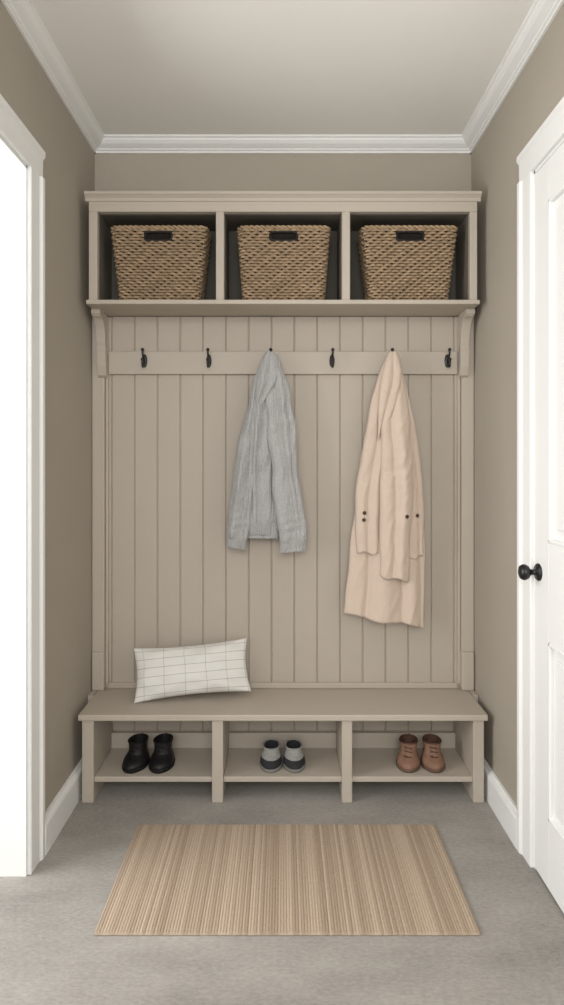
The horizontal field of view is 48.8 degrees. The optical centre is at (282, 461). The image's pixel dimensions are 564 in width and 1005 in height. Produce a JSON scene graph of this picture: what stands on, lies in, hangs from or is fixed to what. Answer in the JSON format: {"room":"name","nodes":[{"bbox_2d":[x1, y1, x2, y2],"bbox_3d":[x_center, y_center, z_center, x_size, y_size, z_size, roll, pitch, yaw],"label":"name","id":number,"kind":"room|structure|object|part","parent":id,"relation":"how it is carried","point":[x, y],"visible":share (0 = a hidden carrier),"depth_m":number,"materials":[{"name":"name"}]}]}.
{"room":"mudroom","nodes":[
{"label":"mudroom","id":0,"kind":"room"},
{"bbox_2d":[0,0,94,810],"bbox_3d":[-1.040,-0.043,0.750,0.200,3.115,4.700,0,0,0],"label":"wall","id":1,"kind":"structure","parent":0,"point":[69,162],"depth_m":2.66,"materials":[{"name":"beige paint"}]},
{"bbox_2d":[0,135,26,876],"bbox_3d":[-1.042,0.215,1.790,0.207,2.600,0.980,0,0,0],"label":"door","id":2,"kind":"structure","parent":1,"relation":"attached to","point":[13,171],"depth_m":2.27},
{"bbox_2d":[0,94,45,176],"bbox_3d":[-0.927,-1.140,1.790,0.026,0.110,1.200,0,0,0],"label":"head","id":3,"kind":"object","parent":1,"relation":"attached to","point":[13,131],"visible":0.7,"depth_m":2.18},
{"bbox_2d":[27,166,44,874],"bbox_3d":[-0.927,0.215,2.335,0.026,2.600,0.110,0,0,0],"label":"door frame","id":4,"kind":"structure","parent":1,"relation":"attached to","point":[35,183],"depth_m":2.32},
{"bbox_2d":[1,0,103,153],"bbox_3d":[-0.907,-1.569,0.750,0.066,0.062,4.700,0,0,0],"label":"trim","id":5,"kind":"structure","parent":1,"relation":"attached to","point":[23,13],"depth_m":2.45,"materials":[{"name":"white wood"}]},
{"bbox_2d":[45,758,81,854],"bbox_3d":[-0.926,1.449,2.746,0.028,0.132,0.708,0,0,0],"label":"baseboard","id":6,"kind":"structure","parent":1,"relation":"attached to","point":[57,814],"depth_m":2.58,"materials":[{"name":"white wood"}]},
{"bbox_2d":[88,690,96,701],"bbox_3d":[-0.924,1.250,3.039,0.026,0.262,0.119,0,0,0],"label":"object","id":7,"kind":"object","parent":6,"relation":"on","point":[92,693],"visible":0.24,"depth_m":2.99,"materials":[{"name":"paint"}]},
{"bbox_2d":[0,782,563,1004],"bbox_3d":[-0.650,1.565,0.850,3.900,0.100,4.900,0,0,0],"label":"floor","id":8,"kind":"structure","parent":0,"point":[51,953],"depth_m":1.98,"materials":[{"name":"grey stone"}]},
{"bbox_2d":[78,688,487,802],"bbox_3d":[0.000,1.317,2.913,1.818,0.395,0.329,0,0,0],"label":"storage bench","id":9,"kind":"object","parent":8,"relation":"on","point":[219,756],"visible":0.98,"depth_m":2.84,"materials":[{"name":"paint"}]},
{"bbox_2d":[92,651,105,690],"bbox_3d":[-0.905,1.024,3.055,0.062,0.189,0.046,0,0,0],"label":"plinth","id":10,"kind":"object","parent":9,"relation":"on","point":[98,657],"visible":1,"depth_m":3.03,"materials":[{"name":"paint"}]},
{"bbox_2d":[122,733,149,773],"bbox_3d":[-0.681,1.347,2.880,0.115,0.116,0.171,0,0,10],"label":"boot","id":11,"kind":"object","parent":9,"relation":"on","point":[137,758],"visible":1,"depth_m":2.86,"materials":[{"name":"leather"}]},
{"bbox_2d":[149,733,174,773],"bbox_3d":[-0.561,1.347,2.880,0.115,0.116,0.171,0,0,4],"label":"boot","id":12,"kind":"object","parent":9,"relation":"on","point":[162,759],"visible":1,"depth_m":2.86,"materials":[{"name":"leather"}]},
{"bbox_2d":[133,638,250,703],"bbox_3d":[-0.434,0.990,2.962,0.562,0.259,0.158,0,0,-7],"label":"throw pillow","id":13,"kind":"object","parent":9,"relation":"on","point":[166,672],"visible":1,"depth_m":2.92,"materials":[{"name":"fabric"}]},
{"bbox_2d":[260,739,282,772],"bbox_3d":[-0.055,1.363,2.883,0.107,0.084,0.168,0,0,2],"label":"shoe","id":14,"kind":"object","parent":9,"relation":"on","point":[271,761],"visible":1,"depth_m":2.85,"materials":[{"name":"fabric"}]},
{"bbox_3d":[0.000,1.134,2.913,1.818,0.028,0.329,0,0,0],"label":"seat","id":15,"kind":"part","parent":9,"relation":"part of","materials":[{"name":"paint"}]},
{"bbox_3d":[0.002,1.367,3.061,1.688,0.075,0.032,0,0,0],"label":"rail","id":16,"kind":"part","parent":9,"relation":"part of","materials":[{"name":"paint"}]},
{"bbox_2d":[95,748,471,781],"bbox_3d":[0.002,1.417,2.916,1.688,0.024,0.288,0,0,0],"label":"shelf","id":17,"kind":"object","parent":9,"relation":"attached to","point":[190,764],"depth_m":2.84,"materials":[{"name":"paint"}]},
{"bbox_2d":[283,739,305,772],"bbox_3d":[0.051,1.363,2.883,0.107,0.084,0.168,0,0,-3],"label":"shoe","id":18,"kind":"object","parent":9,"relation":"on","point":[293,759],"visible":1,"depth_m":2.85,"materials":[{"name":"fabric"}]},
{"bbox_2d":[396,733,419,772],"bbox_3d":[0.581,1.347,2.881,0.111,0.114,0.165,0,0,14],"label":"boot","id":19,"kind":"object","parent":9,"relation":"on","point":[408,761],"visible":1,"depth_m":2.86,"materials":[{"name":"brown leather"}]},
{"bbox_2d":[421,733,445,772],"bbox_3d":[0.695,1.347,2.881,0.111,0.114,0.165,0,0,4],"label":"boot","id":20,"kind":"object","parent":9,"relation":"on","point":[432,759],"visible":1,"depth_m":2.86,"materials":[{"name":"brown leather"}]},
{"bbox_2d":[460,651,473,690],"bbox_3d":[0.905,1.024,3.055,0.062,0.189,0.046,0,0,0],"label":"plinth","id":21,"kind":"object","parent":9,"relation":"on","point":[466,657],"visible":1,"depth_m":3.03,"materials":[{"name":"paint"}]},
{"bbox_2d":[94,824,480,934],"bbox_3d":[0.014,1.510,2.285,1.238,0.007,0.600,0,0,0],"label":"striped rug","id":22,"kind":"object","parent":8,"relation":"on","point":[171,879],"visible":1,"depth_m":2.22,"materials":[{"name":"fabric"}]},
{"bbox_2d":[31,0,534,134],"bbox_3d":[0.000,-1.650,0.850,2.280,0.100,4.900,0,0,0],"label":"ceiling","id":23,"kind":"structure","parent":0,"point":[141,67],"depth_m":2.48,"materials":[{"name":"paint"}]},
{"bbox_2d":[95,154,470,190],"bbox_3d":[0.000,-0.043,3.200,2.280,3.115,0.200,0,0,0],"label":"wall","id":24,"kind":"structure","parent":0,"point":[113,172],"depth_m":3.10,"materials":[{"name":"beige paint"}]},
{"bbox_2d":[92,317,105,651],"bbox_3d":[-0.907,0.188,3.074,0.061,1.814,0.051,0,0,0],"label":"stile","id":25,"kind":"object","parent":24,"relation":"attached to","point":[98,384],"visible":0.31,"depth_m":3.05,"materials":[{"name":"paint"}]},
{"bbox_2d":[94,135,469,153],"bbox_3d":[0.000,-1.569,3.067,1.880,0.062,0.066,0,0,0],"label":"trim","id":26,"kind":"structure","parent":24,"relation":"attached to","point":[110,144],"depth_m":3.07,"materials":[{"name":"white wood"}]},
{"bbox_2d":[106,317,459,731],"bbox_3d":[0.000,0.393,3.088,1.752,2.225,0.021,0,0,0],"label":"beadboard panel","id":27,"kind":"object","parent":24,"relation":"attached to","point":[175,580],"visible":0.48,"depth_m":3.08,"materials":[{"name":"paint"}]},
{"bbox_2d":[106,316,108,683],"bbox_3d":[-0.869,0.188,3.070,0.014,1.814,0.016,0,0,0],"label":"bead","id":28,"kind":"object","parent":27,"relation":"attached to","point":[107,379],"depth_m":3.06},
{"bbox_2d":[108,348,457,374],"bbox_3d":[0.000,-0.492,3.037,1.720,0.121,0.082,0,0,0],"label":"hook rail","id":29,"kind":"object","parent":27,"relation":"attached to","point":[142,362],"visible":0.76,"depth_m":3.06,"materials":[{"name":"paint"}]},
{"bbox_3d":[-0.680,-0.497,3.053,0.025,0.065,0.006,0,0,0],"label":"plate","id":30,"kind":"part","parent":29,"relation":"part of","materials":[{"name":"black metal"}]},
{"bbox_2d":[225,351,306,552],"bbox_3d":[-0.079,-0.046,2.976,0.388,0.961,0.126,0,0,0],"label":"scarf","id":31,"kind":"object","parent":29,"relation":"hanging from","point":[266,501],"visible":1,"depth_m":2.94,"materials":[{"name":"fabric"}]},
{"bbox_3d":[-0.108,-0.085,2.967,0.130,0.866,0.070,0,0,0],"label":"panel","id":32,"kind":"part","parent":31,"relation":"part of","materials":[{"name":"grey fabric"}]},
{"bbox_2d":[344,351,424,627],"bbox_3d":[0.488,0.136,2.980,0.393,1.326,0.132,0,0,5],"label":"coat","id":33,"kind":"object","parent":29,"relation":"hanging from","point":[385,584],"visible":1,"depth_m":2.96,"materials":[{"name":"fabric"}]},
{"bbox_2d":[457,316,459,683],"bbox_3d":[0.869,0.188,3.070,0.014,1.814,0.016,0,0,0],"label":"bead","id":34,"kind":"object","parent":27,"relation":"attached to","point":[458,379],"depth_m":3.06},
{"bbox_2d":[84,191,481,377],"bbox_3d":[0.000,-0.824,2.962,1.812,0.820,0.273,0,0,0],"label":"cubby shelf","id":35,"kind":"object","parent":24,"relation":"attached to","point":[345,213],"visible":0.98,"depth_m":2.87,"materials":[{"name":"paint"}]},
{"bbox_2d":[111,225,210,299],"bbox_3d":[-0.578,-0.923,2.967,0.462,0.351,0.194,0,0,0],"label":"wicker basket","id":36,"kind":"object","parent":35,"relation":"on","point":[157,262],"visible":0.9,"depth_m":2.89,"materials":[{"name":"wicker"}]},
{"bbox_3d":[0.000,-1.185,2.974,1.784,0.071,0.249,0,0,0],"label":"rail","id":37,"kind":"part","parent":35,"relation":"part of","materials":[{"name":"paint"}]},
{"bbox_3d":[0.000,-1.214,2.958,1.812,0.040,0.264,0,0,0],"label":"cornice","id":38,"kind":"part","parent":35,"relation":"part of","materials":[{"name":"paint"}]},
{"bbox_3d":[0.000,-0.733,2.970,1.804,0.020,0.259,0,0,0],"label":"shelf","id":39,"kind":"part","parent":35,"relation":"part of","materials":[{"name":"paint"}]},
{"bbox_2d":[237,225,330,299],"bbox_3d":[0.003,-0.923,2.967,0.442,0.351,0.194,0,0,0],"label":"wicker basket","id":40,"kind":"object","parent":35,"relation":"on","point":[277,262],"visible":0.91,"depth_m":2.89,"materials":[{"name":"wicker"}]},
{"bbox_2d":[357,225,457,299],"bbox_3d":[0.589,-0.923,2.967,0.460,0.352,0.194,0,0,0],"label":"wicker basket","id":41,"kind":"object","parent":35,"relation":"on","point":[398,262],"visible":0.94,"depth_m":2.89,"materials":[{"name":"wicker"}]},
{"bbox_2d":[109,682,456,687],"bbox_3d":[0.000,1.105,3.071,1.724,0.029,0.014,0,0,0],"label":"trim","id":42,"kind":"structure","parent":24,"relation":"attached to","point":[111,684],"depth_m":3.06,"materials":[{"name":"paint"}]},
{"bbox_2d":[460,317,473,651],"bbox_3d":[0.907,0.188,3.074,0.061,1.814,0.051,0,0,0],"label":"stile","id":43,"kind":"object","parent":24,"relation":"attached to","point":[466,384],"visible":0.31,"depth_m":3.05,"materials":[{"name":"paint"}]},
{"bbox_2d":[471,3,563,805],"bbox_3d":[1.040,-0.043,0.750,0.200,3.115,4.700,0,0,0],"label":"wall","id":44,"kind":"structure","parent":0,"point":[538,89],"depth_m":2.67,"materials":[{"name":"beige paint"}]},
{"bbox_2d":[484,758,516,848],"bbox_3d":[0.926,1.449,2.766,0.028,0.132,0.668,0,0,0],"label":"baseboard","id":45,"kind":"structure","parent":44,"relation":"attached to","point":[496,795],"depth_m":2.61,"materials":[{"name":"white wood"}]},
{"bbox_2d":[469,690,477,701],"bbox_3d":[0.924,1.250,3.039,0.026,0.262,0.119,0,0,0],"label":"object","id":46,"kind":"object","parent":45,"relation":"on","point":[473,693],"visible":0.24,"depth_m":2.99,"materials":[{"name":"paint"}]},
{"bbox_2d":[462,0,563,153],"bbox_3d":[0.907,-1.569,0.750,0.066,0.062,4.700,0,0,0],"label":"trim","id":47,"kind":"structure","parent":44,"relation":"attached to","point":[542,13],"depth_m":2.45,"materials":[{"name":"white wood"}]},
{"bbox_2d":[517,172,533,867],"bbox_3d":[0.927,0.215,2.375,0.026,2.600,0.110,0,0,0],"label":"door frame","id":48,"kind":"structure","parent":44,"relation":"attached to","point":[525,188],"depth_m":2.36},
{"bbox_2d":[518,563,541,580],"bbox_3d":[0.899,0.403,2.272,0.073,0.064,0.064,0,0,0],"label":"handle","id":49,"kind":"object","parent":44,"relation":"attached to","point":[524,572],"visible":1,"depth_m":2.26,"materials":[{"name":"black metal"}]},
{"bbox_2d":[517,96,563,181],"bbox_3d":[0.927,-1.140,1.850,0.026,0.110,1.160,0,0,0],"label":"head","id":50,"kind":"object","parent":44,"relation":"attached to","point":[550,133],"visible":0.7,"depth_m":2.20},
{"bbox_2d":[534,138,563,868],"bbox_3d":[1.042,0.215,1.850,0.207,2.600,0.940,0,0,0],"label":"door frame","id":51,"kind":"structure","parent":44,"relation":"attached to","point":[562,140],"depth_m":2.32,"materials":[{"name":"white wood"}]},
{"bbox_2d":[535,142,563,912],"bbox_3d":[0.956,0.219,1.850,0.040,2.576,0.908,0,0,0],"label":"door","id":52,"kind":"structure","parent":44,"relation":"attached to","point":[549,861],"depth_m":2.23,"materials":[{"name":"white wood"}]},
{"bbox_2d":[548,643,563,840],"bbox_3d":[0.943,0.950,1.850,0.019,0.630,0.678,0,0,0],"label":"trim","id":53,"kind":"structure","parent":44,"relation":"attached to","point":[551,648],"depth_m":2.18,"materials":[{"name":"white wood"}]},
{"bbox_2d":[548,185,563,546],"bbox_3d":[0.943,-0.320,1.850,0.019,1.210,0.678,0,0,0],"label":"trim","id":54,"kind":"structure","parent":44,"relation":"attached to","point":[555,196],"depth_m":2.18,"materials":[{"name":"white wood"}]},
{"bbox_2d":[554,193,563,541],"bbox_3d":[0.954,-0.320,1.850,0.024,1.210,0.678,0,0,0],"label":"panel","id":55,"kind":"object","parent":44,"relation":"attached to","point":[558,203],"visible":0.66,"depth_m":2.12,"materials":[{"name":"white wood"}]},
{"bbox_2d":[554,650,563,831],"bbox_3d":[0.954,0.950,1.850,0.024,0.630,0.678,0,0,0],"label":"panel","id":56,"kind":"object","parent":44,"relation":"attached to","point":[558,658],"visible":0.74,"depth_m":2.12,"materials":[{"name":"white wood"}]}
]}

